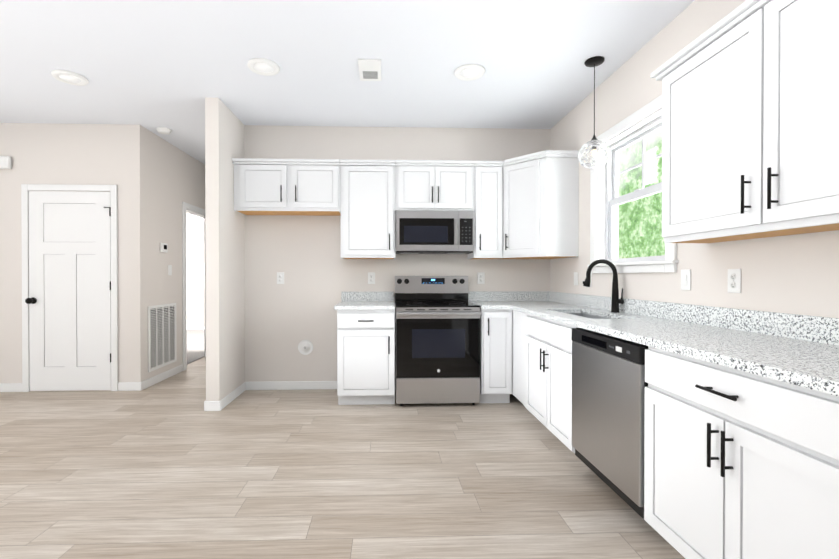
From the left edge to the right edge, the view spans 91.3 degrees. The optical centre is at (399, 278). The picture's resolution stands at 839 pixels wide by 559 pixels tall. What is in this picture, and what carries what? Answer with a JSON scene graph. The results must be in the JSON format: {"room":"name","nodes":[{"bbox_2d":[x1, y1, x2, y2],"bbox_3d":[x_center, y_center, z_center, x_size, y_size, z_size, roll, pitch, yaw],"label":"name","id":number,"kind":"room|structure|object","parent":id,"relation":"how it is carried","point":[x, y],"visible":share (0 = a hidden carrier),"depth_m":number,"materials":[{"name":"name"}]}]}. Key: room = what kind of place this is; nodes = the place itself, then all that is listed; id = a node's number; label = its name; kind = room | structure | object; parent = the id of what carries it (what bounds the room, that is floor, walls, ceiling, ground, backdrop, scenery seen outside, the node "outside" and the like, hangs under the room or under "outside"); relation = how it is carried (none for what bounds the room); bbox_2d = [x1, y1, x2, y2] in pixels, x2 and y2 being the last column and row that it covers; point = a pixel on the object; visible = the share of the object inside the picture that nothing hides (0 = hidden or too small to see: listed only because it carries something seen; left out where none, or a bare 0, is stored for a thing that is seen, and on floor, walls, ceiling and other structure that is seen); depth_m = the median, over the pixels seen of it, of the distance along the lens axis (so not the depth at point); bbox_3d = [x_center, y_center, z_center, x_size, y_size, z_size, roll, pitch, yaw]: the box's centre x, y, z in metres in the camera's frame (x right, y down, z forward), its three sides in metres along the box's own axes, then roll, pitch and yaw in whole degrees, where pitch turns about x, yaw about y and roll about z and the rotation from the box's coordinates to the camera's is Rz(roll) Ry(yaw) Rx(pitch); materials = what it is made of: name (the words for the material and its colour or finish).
{"room":"kitchen","nodes":[
{"label":"kitchen","id":0,"kind":"room"},
{"bbox_2d":[124,124,203,381],"bbox_3d":[-2.814,-0.228,6.667,0.116,2.740,4.897,0,0,-2],"label":"wall","id":1,"kind":"structure","parent":0,"point":[159,176],"depth_m":4.50,"materials":[{"name":"white paint"}]},
{"bbox_2d":[138,364,182,390],"bbox_3d":[-2.680,1.110,4.658,0.012,0.088,0.880,0,0,-2],"label":"baseboard","id":2,"kind":"structure","parent":1,"relation":"attached to","point":[142,385],"depth_m":4.56,"materials":[{"name":"white wood"}]},
{"bbox_2d":[148,303,176,372],"bbox_3d":[-2.680,0.647,4.645,0.010,0.705,0.578,0,0,-2],"label":"air vent","id":3,"kind":"object","parent":1,"relation":"in","point":[162,340],"visible":1,"depth_m":4.62,"materials":[{"name":"white plastic"}]},
{"bbox_2d":[160,243,167,252],"bbox_3d":[-2.672,-0.350,4.647,0.025,0.104,0.130,0,0,-2],"label":"thermostat","id":4,"kind":"object","parent":1,"relation":"attached to","point":[163,247],"visible":1,"depth_m":4.63,"materials":[{"name":"white plastic"}]},
{"bbox_2d":[168,265,171,274],"bbox_3d":[-2.684,-0.098,4.798,0.010,0.120,0.076,0,0,-2],"label":"light switch","id":5,"kind":"object","parent":1,"relation":"attached to","point":[169,269],"visible":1,"depth_m":4.79,"materials":[{"name":"white plastic"}]},
{"bbox_2d":[182,202,205,370],"bbox_3d":[-2.767,0.095,5.582,0.137,2.107,0.979,0,0,-2],"label":"door frame","id":6,"kind":"structure","parent":1,"relation":"attached to","point":[199,212],"depth_m":5.14,"materials":[{"name":"white wood"}]},
{"bbox_2d":[200,98,247,400],"bbox_3d":[-1.706,-0.221,5.568,0.116,2.740,3.969,0,0,-2],"label":"wall","id":7,"kind":"structure","parent":0,"point":[226,302],"depth_m":3.69,"materials":[{"name":"white paint"}]},
{"bbox_2d":[204,400,213,410],"bbox_3d":[-1.753,1.105,5.504,0.041,0.088,3.852,0,0,-2],"label":"baseboard","id":8,"kind":"structure","parent":7,"relation":"attached to","point":[208,405],"depth_m":3.58,"materials":[{"name":"white wood"}]},
{"bbox_2d":[214,382,245,410],"bbox_3d":[-1.597,1.115,3.897,0.041,0.088,0.630,0,0,-2],"label":"baseboard","id":9,"kind":"structure","parent":7,"relation":"attached to","point":[220,405],"depth_m":3.79,"materials":[{"name":"white wood"}]},
{"bbox_2d":[0,123,547,391],"bbox_3d":[-2.213,-0.214,4.289,7.620,2.740,0.138,0,0,-2],"label":"wall","id":10,"kind":"structure","parent":0,"point":[260,322],"depth_m":4.26,"materials":[{"name":"white paint"}]},
{"bbox_2d":[0,156,11,168],"bbox_3d":[-4.066,-1.174,4.145,0.256,0.128,0.044,0,0,-2],"label":"door chime","id":11,"kind":"object","parent":10,"relation":"attached to","point":[5,162],"visible":1,"depth_m":4.13,"materials":[{"name":"white plastic"}]},
{"bbox_2d":[0,383,21,391],"bbox_3d":[-4.926,1.113,4.146,2.167,0.088,0.011,0,0,-2],"label":"baseboard","id":12,"kind":"structure","parent":10,"relation":"attached to","point":[4,387],"depth_m":4.17,"materials":[{"name":"white wood"}]},
{"bbox_2d":[25,191,110,390],"bbox_3d":[-3.361,0.128,4.157,0.820,2.034,0.086,0,0,-2],"label":"closet door","id":13,"kind":"structure","parent":10,"relation":"in","point":[68,300],"depth_m":4.19,"materials":[{"name":"white wood"}]},
{"bbox_2d":[21,184,117,391],"bbox_3d":[-3.369,0.099,4.191,0.947,2.115,0.018,0,0,-2],"label":"door frame","id":14,"kind":"structure","parent":10,"relation":"attached to","point":[112,189],"depth_m":4.18,"materials":[{"name":"white wood"}]},
{"bbox_2d":[277,272,283,283],"bbox_3d":[-1.234,-0.003,4.249,0.076,0.120,0.008,0,0,-2],"label":"electrical outlet","id":15,"kind":"object","parent":10,"relation":"attached to","point":[280,277],"visible":1,"depth_m":4.25,"materials":[{"name":"white plastic"}]},
{"bbox_2d":[232,158,339,215],"bbox_3d":[-1.085,-0.885,4.091,1.018,0.460,0.323,0,0,-2],"label":"upper cabinet","id":16,"kind":"object","parent":10,"relation":"attached to","point":[260,188],"depth_m":3.93,"materials":[{"name":"white wood"}]},
{"bbox_2d":[246,381,336,389],"bbox_3d":[-1.091,1.113,4.256,1.019,0.088,0.015,0,0,-2],"label":"baseboard","id":17,"kind":"structure","parent":10,"relation":"attached to","point":[265,385],"depth_m":4.25,"materials":[{"name":"white wood"}]},
{"bbox_2d":[298,340,312,354],"bbox_3d":[-0.976,0.716,4.248,0.156,0.156,0.036,0,0,-2],"label":"outlet box","id":18,"kind":"object","parent":10,"relation":"attached to","point":[305,347],"visible":1,"depth_m":4.26,"materials":[{"name":"white plastic"}]},
{"bbox_2d":[340,162,395,258],"bbox_3d":[-0.310,-0.659,4.119,0.531,0.912,0.323,0,0,-2],"label":"upper cabinet","id":19,"kind":"object","parent":10,"relation":"attached to","point":[367,189],"depth_m":3.96,"materials":[{"name":"white wood"}]},
{"bbox_2d":[368,272,374,283],"bbox_3d":[-0.292,-0.004,4.281,0.076,0.120,0.008,0,0,-2],"label":"electrical outlet","id":20,"kind":"object","parent":10,"relation":"attached to","point":[371,277],"visible":1,"depth_m":4.28,"materials":[{"name":"white plastic"}]},
{"bbox_2d":[396,162,471,210],"bbox_3d":[0.340,-0.890,4.140,0.767,0.450,0.323,0,0,-2],"label":"upper cabinet","id":21,"kind":"object","parent":10,"relation":"attached to","point":[430,186],"depth_m":3.98,"materials":[{"name":"white wood"}]},
{"bbox_2d":[395,210,473,253],"bbox_3d":[0.342,-0.456,4.121,0.756,0.407,0.361,0,0,-2],"label":"microwave","id":22,"kind":"object","parent":21,"relation":"attached to","point":[431,232],"visible":1,"depth_m":3.97,"materials":[{"name":"silver metal"}]},
{"bbox_2d":[477,272,484,283],"bbox_3d":[0.861,-0.004,4.320,0.076,0.120,0.008,0,0,-2],"label":"electrical outlet","id":23,"kind":"object","parent":10,"relation":"attached to","point":[480,277],"visible":1,"depth_m":4.32,"materials":[{"name":"white plastic"}]},
{"bbox_2d":[468,162,503,258],"bbox_3d":[0.893,-0.659,4.135,0.336,0.912,0.372,0,0,-2],"label":"upper cabinet","id":24,"kind":"object","parent":10,"relation":"attached to","point":[483,173],"depth_m":4.00,"materials":[{"name":"white wood"}]},
{"bbox_2d":[0,357,684,558],"bbox_3d":[-2.166,1.214,2.975,8.223,0.100,12.700,0,0,-2],"label":"floor","id":25,"kind":"structure","parent":0,"point":[169,468],"depth_m":2.35,"materials":[{"name":"brown wood"}]},
{"bbox_2d":[187,330,204,363],"bbox_3d":[-4.488,1.136,6.619,3.228,0.012,4.653,0,0,-2],"label":"carpet floor","id":26,"kind":"structure","parent":25,"relation":"on","point":[195,346],"depth_m":6.90,"materials":[{"name":"beige carpet"}]},
{"bbox_2d":[337,310,394,404],"bbox_3d":[-0.308,0.718,3.960,0.519,0.881,0.657,0,0,-2],"label":"base cabinet","id":27,"kind":"object","parent":25,"relation":"on","point":[365,357],"visible":0.98,"depth_m":3.67,"materials":[{"name":"white wood"}]},
{"bbox_2d":[334,292,394,309],"bbox_3d":[-0.320,0.208,3.971,0.546,0.137,0.630,0,0,-2],"label":"countertop","id":28,"kind":"structure","parent":27,"relation":"on","point":[349,300],"depth_m":4.26,"materials":[{"name":"stone"}]},
{"bbox_2d":[395,276,480,405],"bbox_3d":[0.341,0.567,3.967,0.763,1.183,0.649,0,0,-2],"label":"range","id":29,"kind":"object","parent":25,"relation":"on","point":[437,339],"visible":1,"depth_m":3.69,"materials":[{"name":"silver metal"}]},
{"bbox_2d":[480,309,511,402],"bbox_3d":[0.878,0.718,4.000,0.282,0.881,0.657,0,0,-2],"label":"base cabinet","id":30,"kind":"object","parent":25,"relation":"on","point":[495,355],"visible":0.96,"depth_m":3.71,"materials":[{"name":"white wood"}]},
{"bbox_2d":[468,291,485,308],"bbox_3d":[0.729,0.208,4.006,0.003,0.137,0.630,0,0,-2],"label":"countertop","id":31,"kind":"structure","parent":30,"relation":"on","point":[476,297],"depth_m":4.30,"materials":[{"name":"stone"}]},
{"bbox_2d":[512,326,578,452],"bbox_3d":[1.336,0.814,3.121,0.612,0.700,1.248,0,0,-2],"label":"base cabinet","id":32,"kind":"object","parent":25,"relation":"on","point":[541,355],"depth_m":2.89,"materials":[{"name":"white wood"}]},
{"bbox_2d":[571,328,647,518],"bbox_3d":[1.351,0.733,2.155,0.608,0.864,0.666,0,0,-2],"label":"dishwasher","id":33,"kind":"object","parent":25,"relation":"on","point":[609,384],"visible":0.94,"depth_m":2.04,"materials":[{"name":"silver metal"}]},
{"bbox_2d":[644,346,831,558],"bbox_3d":[1.396,0.733,1.354,0.612,0.882,0.920,0,0,-2],"label":"base cabinet","id":34,"kind":"object","parent":25,"relation":"on","point":[739,464],"depth_m":1.33,"materials":[{"name":"white wood"}]},
{"bbox_2d":[486,291,838,395],"bbox_3d":[1.345,0.217,2.339,0.644,0.137,4.004,0,0,-2],"label":"countertop","id":35,"kind":"structure","parent":34,"relation":"on","point":[799,350],"depth_m":1.82,"materials":[{"name":"stone"}]},
{"bbox_2d":[567,313,610,318],"bbox_3d":[1.339,0.366,2.929,0.333,0.166,0.785,0,0,-2],"label":"sink","id":36,"kind":"object","parent":35,"relation":"in","point":[588,316],"visible":0.04,"depth_m":3.23,"materials":[{"name":"silver metal"}]},
{"bbox_2d":[583,259,623,312],"bbox_3d":[1.476,0.053,2.969,0.283,0.387,0.083,0,0,-2],"label":"faucet","id":37,"kind":"object","parent":35,"relation":"on","point":[616,301],"visible":1,"depth_m":2.97,"materials":[{"name":"black metal"}]},
{"bbox_2d":[832,395,838,558],"bbox_3d":[1.418,0.737,0.683,0.612,0.882,0.681,0,0,-2],"label":"base cabinet","id":38,"kind":"object","parent":25,"relation":"on","point":[835,399],"depth_m":1.04,"materials":[{"name":"white wood"}]},
{"bbox_2d":[0,0,694,164],"bbox_3d":[-2.166,-1.626,2.958,8.223,0.100,12.700,0,0,-2],"label":"ceiling","id":39,"kind":"structure","parent":0,"point":[153,65],"depth_m":2.93,"materials":[{"name":"white paint"}]},
{"bbox_2d":[51,70,88,85],"bbox_3d":[-2.576,-1.567,3.206,0.232,0.020,0.232,0,0,-2],"label":"recessed light","id":40,"kind":"object","parent":39,"relation":"in","point":[70,77],"visible":1,"depth_m":3.19,"materials":[{"name":"white plastic"}]},
{"bbox_2d":[156,127,171,134],"bbox_3d":[-2.501,-1.563,4.355,0.144,0.040,0.144,0,0,-2],"label":"smoke detector","id":41,"kind":"object","parent":39,"relation":"attached to","point":[164,130],"visible":1,"depth_m":4.32,"materials":[{"name":"white plastic"}]},
{"bbox_2d":[247,58,279,75],"bbox_3d":[-1.006,-1.566,3.042,0.232,0.020,0.232,0,0,-2],"label":"recessed light","id":42,"kind":"object","parent":39,"relation":"in","point":[263,66],"visible":0.96,"depth_m":3.02,"materials":[{"name":"white plastic"}]},
{"bbox_2d":[358,59,380,80],"bbox_3d":[-0.222,-1.568,3.090,0.168,0.016,0.308,0,0,-2],"label":"ceiling vent","id":43,"kind":"object","parent":39,"relation":"in","point":[369,69],"visible":1,"depth_m":3.06,"materials":[{"name":"white plastic"}]},
{"bbox_2d":[454,64,484,80],"bbox_3d":[0.536,-1.566,3.122,0.232,0.020,0.232,0,0,-2],"label":"recessed light","id":44,"kind":"object","parent":39,"relation":"in","point":[468,72],"visible":1,"depth_m":3.10,"materials":[{"name":"white plastic"}]},
{"bbox_2d":[578,56,610,168],"bbox_3d":[1.412,-1.186,2.968,0.216,0.779,0.216,0,0,-2],"label":"pendant light","id":45,"kind":"object","parent":39,"relation":"hanging from","point":[594,62],"visible":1,"depth_m":2.94,"materials":[{"name":"clear glass"}]},
{"bbox_2d":[548,0,838,317],"bbox_3d":[1.802,-0.193,0.763,0.160,2.740,7.425,0,0,-2],"label":"wall","id":46,"kind":"structure","parent":0,"point":[798,274],"depth_m":2.33,"materials":[{"name":"white paint"}]},
{"bbox_2d":[496,154,578,258],"bbox_3d":[1.284,-0.658,4.014,0.653,0.912,0.640,0,0,-2],"label":"upper cabinet","id":47,"kind":"object","parent":46,"relation":"attached to","point":[525,207],"depth_m":3.74,"materials":[{"name":"white wood"}]},
{"bbox_2d":[574,272,577,284],"bbox_3d":[1.614,0.003,3.754,0.010,0.120,0.076,0,0,-2],"label":"light switch","id":48,"kind":"object","parent":46,"relation":"attached to","point":[575,278],"visible":1,"depth_m":3.74,"materials":[{"name":"white plastic"}]},
{"bbox_2d":[587,95,678,272],"bbox_3d":[1.704,-0.598,2.959,0.188,1.116,1.036,0,0,-2],"label":"window unit","id":49,"kind":"structure","parent":46,"relation":"in","point":[648,173],"depth_m":3.12,"materials":[{"name":"white plastic"}]},
{"bbox_2d":[681,269,690,289],"bbox_3d":[1.661,0.008,2.380,0.010,0.120,0.076,0,0,-2],"label":"light switch","id":50,"kind":"object","parent":46,"relation":"attached to","point":[685,279],"visible":1,"depth_m":2.37,"materials":[{"name":"white plastic"}]},
{"bbox_2d":[728,269,740,292],"bbox_3d":[1.673,0.012,2.049,0.008,0.120,0.076,0,0,-2],"label":"electrical outlet","id":51,"kind":"object","parent":46,"relation":"attached to","point":[734,280],"visible":1,"depth_m":2.04,"materials":[{"name":"white plastic"}]},
{"bbox_2d":[658,0,838,242],"bbox_3d":[1.565,-0.644,1.587,0.258,0.912,1.269,0,0,-2],"label":"upper cabinet","id":52,"kind":"object","parent":46,"relation":"attached to","point":[750,119],"depth_m":1.65,"materials":[{"name":"white wood"}]},
{"label":"outside","id":53,"kind":"structure","parent":0,"visible":0},
{"bbox_2d":[618,129,664,258],"bbox_3d":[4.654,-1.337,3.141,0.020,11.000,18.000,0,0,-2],"label":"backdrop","id":54,"kind":"structure","parent":53,"point":[627,181],"depth_m":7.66,"materials":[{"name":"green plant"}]}
]}

